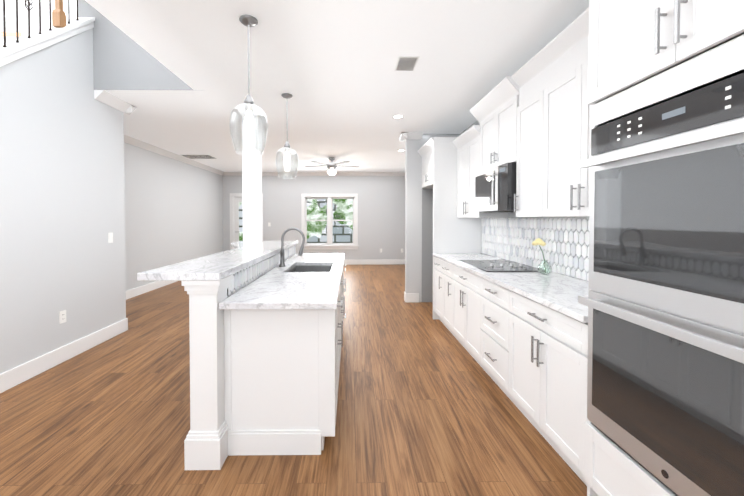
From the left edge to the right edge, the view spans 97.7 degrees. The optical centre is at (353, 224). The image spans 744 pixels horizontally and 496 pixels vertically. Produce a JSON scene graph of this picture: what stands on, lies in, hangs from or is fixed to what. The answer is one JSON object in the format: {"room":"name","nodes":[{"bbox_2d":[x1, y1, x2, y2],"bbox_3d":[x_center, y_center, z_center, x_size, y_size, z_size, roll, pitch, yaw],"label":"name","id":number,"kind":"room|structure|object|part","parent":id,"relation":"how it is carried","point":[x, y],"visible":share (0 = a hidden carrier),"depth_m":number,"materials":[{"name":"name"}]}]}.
{"room":"kitchen","nodes":[
{"label":"kitchen","id":0,"kind":"room"},
{"bbox_2d":[0,28,125,373],"bbox_3d":[-2.828,-0.411,1.898,0.120,3.484,4.100,0,1,-1],"label":"wall","id":1,"kind":"structure","parent":0,"point":[62,205],"depth_m":3.03,"materials":[{"name":"grey paint"}]},
{"bbox_2d":[0,17,94,66],"bbox_3d":[-2.824,-0.496,1.693,0.173,3.369,3.592,0,1,-1],"label":"trim","id":2,"kind":"structure","parent":1,"relation":"attached to","point":[12,51],"depth_m":2.90,"materials":[{"name":"white wood"}]},
{"bbox_2d":[0,0,78,46],"bbox_3d":[-3.069,-2.157,2.769,0.536,2.169,1.164,0,1,-1],"label":"balusters","id":3,"kind":"object","parent":2,"relation":"on","point":[58,16],"visible":0.92,"depth_m":3.04,"materials":[{"name":"brown metal"}]},
{"bbox_2d":[59,310,65,323],"bbox_3d":[-2.775,0.881,3.098,0.008,0.116,0.072,0,1,-1],"label":"outlet","id":4,"kind":"object","parent":1,"relation":"attached to","point":[62,316],"visible":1,"depth_m":3.09,"materials":[{"name":"white plastic"}]},
{"bbox_2d":[0,318,127,392],"bbox_3d":[-2.760,1.256,1.935,0.016,0.150,4.116,0,1,-1],"label":"baseboard","id":5,"kind":"structure","parent":1,"relation":"attached to","point":[15,376],"depth_m":3.03,"materials":[{"name":"white wood"}]},
{"bbox_2d":[108,233,112,242],"bbox_3d":[-2.781,0.150,3.713,0.008,0.116,0.072,0,1,-1],"label":"light switch","id":6,"kind":"object","parent":1,"relation":"attached to","point":[110,237],"visible":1,"depth_m":3.71,"materials":[{"name":"white plastic"}]},
{"bbox_2d":[94,90,130,112],"bbox_3d":[-2.738,-1.402,3.693,0.095,0.095,0.420,0,1,-1],"label":"crown molding","id":7,"kind":"structure","parent":1,"relation":"attached to","point":[111,100],"depth_m":3.67,"materials":[{"name":"white wood"}]},
{"bbox_2d":[126,105,135,114],"bbox_3d":[-3.206,-1.407,3.975,1.025,0.095,0.095,0,1,-1],"label":"crown molding","id":8,"kind":"structure","parent":1,"relation":"attached to","point":[133,108],"depth_m":3.97,"materials":[{"name":"white wood"}]},
{"bbox_2d":[0,0,192,89],"bbox_3d":[-2.776,-2.870,3.454,2.355,2.850,0.006,0,1,-1],"label":"wall","id":9,"kind":"structure","parent":0,"point":[122,60],"depth_m":3.47,"materials":[{"name":"grey paint"}]},
{"bbox_2d":[124,142,222,290],"bbox_3d":[-3.897,-1.502,3.845,0.120,5.600,11.850,0,1,-1],"label":"wall","id":10,"kind":"structure","parent":0,"point":[173,211],"depth_m":6.71,"materials":[{"name":"grey paint"}]},
{"bbox_2d":[126,281,176,299],"bbox_3d":[-3.856,1.173,6.831,0.020,0.150,5.730,0,1,-1],"label":"baseboard","id":11,"kind":"structure","parent":10,"relation":"attached to","point":[139,290],"depth_m":5.99,"materials":[{"name":"white wood"}]},
{"bbox_2d":[124,135,224,175],"bbox_3d":[-3.818,-1.454,6.786,0.095,0.095,5.730,0,1,-1],"label":"crown molding","id":12,"kind":"structure","parent":10,"relation":"attached to","point":[127,139],"depth_m":6.64,"materials":[{"name":"white wood"}]},
{"bbox_2d":[0,264,586,495],"bbox_3d":[-1.047,1.358,3.861,5.820,0.120,11.970,0,1,-1],"label":"floor","id":13,"kind":"structure","parent":0,"point":[426,406],"depth_m":2.15,"materials":[{"name":"brown wood"}]},
{"bbox_2d":[242,115,261,240],"bbox_3d":[-1.380,-0.087,4.435,0.205,2.750,0.205,0,1,-1],"label":"column","id":14,"kind":"structure","parent":13,"relation":"on","point":[252,191],"depth_m":4.33,"materials":[{"name":"white paint"}]},
{"bbox_2d":[181,254,345,469],"bbox_3d":[-0.508,0.795,3.051,0.853,1.034,2.602,0,1,-1],"label":"kitchen island","id":15,"kind":"object","parent":13,"relation":"on","point":[264,381],"visible":0.75,"depth_m":1.88,"materials":[{"name":"white paint"}]},
{"bbox_2d":[137,241,297,280],"bbox_3d":[-1.114,0.257,3.032,0.770,0.040,2.610,0,1,-1],"label":"bar","id":16,"kind":"object","parent":15,"relation":"on","point":[241,255],"visible":1,"depth_m":2.10,"materials":[{"name":"white stone"}]},
{"bbox_2d":[227,245,295,295],"bbox_3d":[-0.764,0.343,3.142,0.010,0.133,2.389,0,1,-1],"label":"tiles","id":17,"kind":"structure","parent":15,"relation":"attached to","point":[243,277],"depth_m":2.49,"materials":[{"name":"grey tile"}]},
{"bbox_2d":[219,253,344,308],"bbox_3d":[-0.431,0.536,3.081,0.651,0.249,2.575,0,1,-1],"label":"countertop","id":18,"kind":"structure","parent":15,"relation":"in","point":[310,281],"depth_m":2.20,"materials":[{"name":"white stone"}]},
{"bbox_2d":[279,227,304,266],"bbox_3d":[-0.600,0.219,3.157,0.254,0.382,0.093,0,1,-1],"label":"gooseneck faucet","id":19,"kind":"object","parent":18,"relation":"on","point":[282,261],"visible":1,"depth_m":3.16,"materials":[{"name":"silver metal"}]},
{"bbox_2d":[434,257,437,314],"bbox_3d":[1.419,0.861,4.183,0.638,0.864,0.434,0,1,-1],"label":"base cabinet","id":20,"kind":"object","parent":13,"relation":"on","point":[436,259],"depth_m":4.32,"materials":[{"name":"white paint"}]},
{"bbox_2d":[433,253,588,322],"bbox_3d":[1.418,0.430,2.975,0.663,0.035,2.836,0,1,-1],"label":"countertop","id":21,"kind":"structure","parent":20,"relation":"on","point":[560,293],"depth_m":2.30,"materials":[{"name":"white stone"}]},
{"bbox_2d":[458,260,544,271],"bbox_3d":[1.427,0.393,3.234,0.525,0.030,0.760,0,1,-1],"label":"electric cooktop","id":22,"kind":"object","parent":21,"relation":"in","point":[496,266],"visible":1,"depth_m":3.11,"materials":[{"name":"glass"}]},
{"bbox_2d":[532,238,551,274],"bbox_3d":[1.561,0.264,2.693,0.190,0.306,0.164,0,1,-1],"label":"glass vase","id":23,"kind":"object","parent":21,"relation":"on","point":[539,241],"visible":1,"depth_m":2.68,"materials":[{"name":"clear glass"}]},
{"bbox_3d":[1.543,0.259,2.672,0.154,0.294,0.123,0,1,-1],"label":"vase flower","id":24,"kind":"part","parent":23,"relation":"part of","materials":[{"name":"beige plant"}]},
{"bbox_2d":[438,258,449,330],"bbox_3d":[1.423,0.866,3.832,0.638,0.864,0.492,0,1,-1],"label":"base cabinet","id":25,"kind":"object","parent":13,"relation":"on","point":[443,266],"depth_m":3.97,"materials":[{"name":"white paint"}]},
{"bbox_2d":[433,137,481,318],"bbox_3d":[1.407,0.054,4.398,0.658,2.470,0.020,0,1,-1],"label":"panel","id":26,"kind":"object","parent":13,"relation":"on","point":[452,233],"visible":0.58,"depth_m":4.38,"materials":[{"name":"white paint"}]},
{"bbox_2d":[450,264,477,357],"bbox_3d":[1.428,0.876,3.271,0.638,0.864,0.857,0,1,-1],"label":"base cabinet","id":27,"kind":"object","parent":13,"relation":"on","point":[463,283],"depth_m":3.27,"materials":[{"name":"white paint"}]},
{"bbox_2d":[474,276,505,393],"bbox_3d":[1.435,0.888,2.593,0.638,0.864,0.613,0,1,-1],"label":"base cabinet","id":28,"kind":"object","parent":13,"relation":"on","point":[490,319],"depth_m":2.62,"materials":[{"name":"white paint"}]},
{"bbox_2d":[506,289,587,485],"bbox_3d":[1.441,0.898,1.954,0.638,0.864,0.778,0,1,-1],"label":"base cabinet","id":29,"kind":"object","parent":13,"relation":"on","point":[529,356],"depth_m":1.87,"materials":[{"name":"white paint"}]},
{"bbox_2d":[583,0,743,495],"bbox_3d":[1.404,0.052,1.133,0.728,2.585,0.830,0,1,-1],"label":"tall cabinet","id":30,"kind":"object","parent":13,"relation":"on","point":[644,54],"visible":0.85,"depth_m":1.26,"materials":[{"name":"white paint"}]},
{"bbox_2d":[578,73,743,495],"bbox_3d":[1.378,0.244,1.136,0.684,1.356,0.756,0,1,-1],"label":"double oven","id":31,"kind":"object","parent":30,"relation":"in","point":[663,301],"visible":1,"depth_m":1.11,"materials":[{"name":"grey metal"}]},
{"bbox_2d":[223,176,404,259],"bbox_3d":[-1.105,-0.177,9.761,5.820,2.750,0.120,0,1,-1],"label":"wall","id":32,"kind":"structure","parent":0,"point":[381,212],"depth_m":9.70,"materials":[{"name":"grey paint"}]},
{"bbox_2d":[230,193,262,249],"bbox_3d":[-3.190,0.134,9.720,0.990,2.130,0.130,0,1,-1],"label":"door","id":33,"kind":"structure","parent":32,"relation":"attached to","point":[236,199],"depth_m":9.68,"materials":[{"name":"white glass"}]},
{"bbox_2d":[225,172,404,175],"bbox_3d":[-1.044,-1.503,9.631,5.460,0.095,0.095,0,1,-1],"label":"crown molding","id":34,"kind":"structure","parent":32,"relation":"attached to","point":[226,173],"depth_m":9.63,"materials":[{"name":"white wood"}]},
{"bbox_2d":[300,194,358,248],"bbox_3d":[-0.715,-0.089,9.726,1.740,1.665,0.161,0,1,-1],"label":"window","id":35,"kind":"structure","parent":32,"relation":"attached to","point":[329,244],"depth_m":9.70,"materials":[{"name":"clear glass"}]},
{"bbox_2d":[344,259,404,264],"bbox_3d":[-0.505,1.124,9.719,4.380,0.150,0.020,0,1,-1],"label":"baseboard","id":36,"kind":"structure","parent":32,"relation":"attached to","point":[384,261],"depth_m":9.72,"materials":[{"name":"white wood"}]},
{"bbox_2d":[85,0,588,171],"bbox_3d":[-1.047,-1.512,3.812,5.820,0.120,11.970,0,1,-1],"label":"ceiling","id":37,"kind":"structure","parent":0,"point":[329,65],"depth_m":2.97,"materials":[{"name":"white paint"}]},
{"bbox_2d":[181,155,216,158],"bbox_3d":[-3.430,-1.505,7.200,0.620,0.008,0.450,0,1,-1],"label":"ceiling vent","id":38,"kind":"object","parent":37,"relation":"in","point":[199,156],"visible":1,"depth_m":7.16,"materials":[{"name":"white plastic"}]},
{"bbox_2d":[229,15,267,155],"bbox_3d":[-0.732,-0.962,2.270,0.261,0.924,0.261,0,1,-1],"label":"pendant light","id":39,"kind":"object","parent":37,"relation":"hanging from","point":[248,21],"visible":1,"depth_m":2.25,"materials":[{"name":"clear glass"}]},
{"bbox_3d":[-0.732,-0.673,2.275,0.261,0.347,0.261,0,1,-1],"label":"lamp shade","id":40,"kind":"part","parent":39,"relation":"part of","materials":[{"name":"clear glass"}]},
{"bbox_2d":[275,93,298,178],"bbox_3d":[-0.745,-0.985,3.639,0.261,0.924,0.261,0,1,-1],"label":"pendant light","id":41,"kind":"object","parent":37,"relation":"hanging from","point":[287,144],"visible":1,"depth_m":3.62,"materials":[{"name":"clear glass"}]},
{"bbox_3d":[-0.745,-0.697,3.644,0.261,0.347,0.261,0,1,-1],"label":"lamp shade","id":42,"kind":"part","parent":41,"relation":"part of","materials":[{"name":"clear glass"}]},
{"bbox_2d":[305,157,359,174],"bbox_3d":[-0.492,-1.314,7.410,1.277,0.395,1.215,0,1,-1],"label":"ceiling fan","id":43,"kind":"object","parent":37,"relation":"attached to","point":[331,166],"visible":1,"depth_m":7.28,"materials":[{"name":"silver metal"}]},
{"bbox_2d":[392,115,403,118],"bbox_3d":[0.602,-1.458,4.395,0.170,0.006,0.170,0,1,-1],"label":"recessed light","id":44,"kind":"object","parent":37,"relation":"in","point":[397,116],"visible":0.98,"depth_m":4.38,"materials":[{"name":"white plastic"}]},
{"bbox_2d":[394,56,419,70],"bbox_3d":[0.472,-1.432,2.894,0.180,0.008,0.260,0,1,-1],"label":"ceiling vent","id":45,"kind":"object","parent":37,"relation":"in","point":[406,63],"visible":1,"depth_m":2.88,"materials":[{"name":"white plastic"}]},
{"bbox_2d":[405,134,459,301],"bbox_3d":[1.295,-0.102,5.354,0.865,2.750,0.122,0,1,-1],"label":"wall","id":46,"kind":"structure","parent":0,"point":[418,238],"depth_m":5.29,"materials":[{"name":"grey paint"}]},
{"bbox_2d":[404,291,418,300],"bbox_3d":[1.272,1.196,5.447,0.852,0.150,0.020,0,1,-1],"label":"baseboard","id":47,"kind":"structure","parent":46,"relation":"attached to","point":[407,296],"depth_m":5.30,"materials":[{"name":"white wood"}]},
{"bbox_2d":[400,132,422,140],"bbox_3d":[0.938,-1.428,5.231,0.341,0.095,0.116,0,1,-1],"label":"crown molding","id":48,"kind":"structure","parent":46,"relation":"attached to","point":[404,136],"depth_m":5.21,"materials":[{"name":"white wood"}]},
{"bbox_2d":[460,120,526,217],"bbox_3d":[1.802,-0.078,3.925,0.120,2.750,11.850,0,1,-1],"label":"wall","id":49,"kind":"structure","parent":0,"point":[512,214],"depth_m":3.63,"materials":[{"name":"grey paint"}]},
{"bbox_2d":[418,137,432,188],"bbox_3d":[1.387,-0.884,4.837,0.688,0.610,0.886,0,1,-1],"label":"upper cabinet","id":50,"kind":"object","parent":49,"relation":"attached to","point":[425,151],"visible":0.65,"depth_m":4.84,"materials":[{"name":"white paint"}]},
{"bbox_2d":[456,125,508,217],"bbox_3d":[1.571,-0.600,3.999,0.339,1.030,0.756,0,1,-1],"label":"upper cabinet","id":51,"kind":"object","parent":49,"relation":"attached to","point":[468,146],"depth_m":3.94,"materials":[{"name":"white paint"}]},
{"bbox_2d":[480,76,527,171],"bbox_3d":[1.578,-0.918,3.214,0.339,0.716,0.798,0,1,-1],"label":"upper cabinet","id":52,"kind":"object","parent":49,"relation":"attached to","point":[497,113],"depth_m":3.13,"materials":[{"name":"white paint"}]},
{"bbox_2d":[474,162,515,211],"bbox_3d":[1.524,-0.340,3.223,0.447,0.426,0.760,0,1,-1],"label":"over-the-range microwave","id":53,"kind":"object","parent":52,"relation":"attached to","point":[494,189],"visible":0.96,"depth_m":3.05,"materials":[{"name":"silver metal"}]},
{"bbox_2d":[514,72,535,216],"bbox_3d":[1.584,-0.611,2.595,0.339,1.100,0.446,0,1,-1],"label":"upper cabinet","id":54,"kind":"object","parent":49,"relation":"attached to","point":[533,115],"depth_m":2.67,"materials":[{"name":"white paint"}]},
{"bbox_2d":[481,217,588,280],"bbox_3d":[1.745,0.173,2.974,0.010,0.478,2.836,0,1,-1],"label":"tile backsplash","id":55,"kind":"structure","parent":49,"relation":"attached to","point":[565,249],"depth_m":2.97,"materials":[{"name":"grey tile"}]},
{"bbox_2d":[536,44,571,216],"bbox_3d":[1.588,-0.605,2.229,0.339,1.100,0.513,0,1,-1],"label":"upper cabinet","id":56,"kind":"object","parent":49,"relation":"attached to","point":[553,81],"depth_m":2.30,"materials":[{"name":"white paint"}]},
{"bbox_2d":[568,28,591,216],"bbox_3d":[1.592,-0.598,1.813,0.339,1.100,0.544,0,1,-1],"label":"upper cabinet","id":57,"kind":"object","parent":49,"relation":"attached to","point":[581,110],"depth_m":2.03,"materials":[{"name":"white paint"}]},
{"label":"outside","id":58,"kind":"structure","parent":0,"visible":0},
{"bbox_2d":[239,199,352,242],"bbox_3d":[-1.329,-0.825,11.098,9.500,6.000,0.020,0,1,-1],"label":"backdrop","id":59,"kind":"structure","parent":58,"point":[344,228],"depth_m":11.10,"materials":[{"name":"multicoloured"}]}
]}

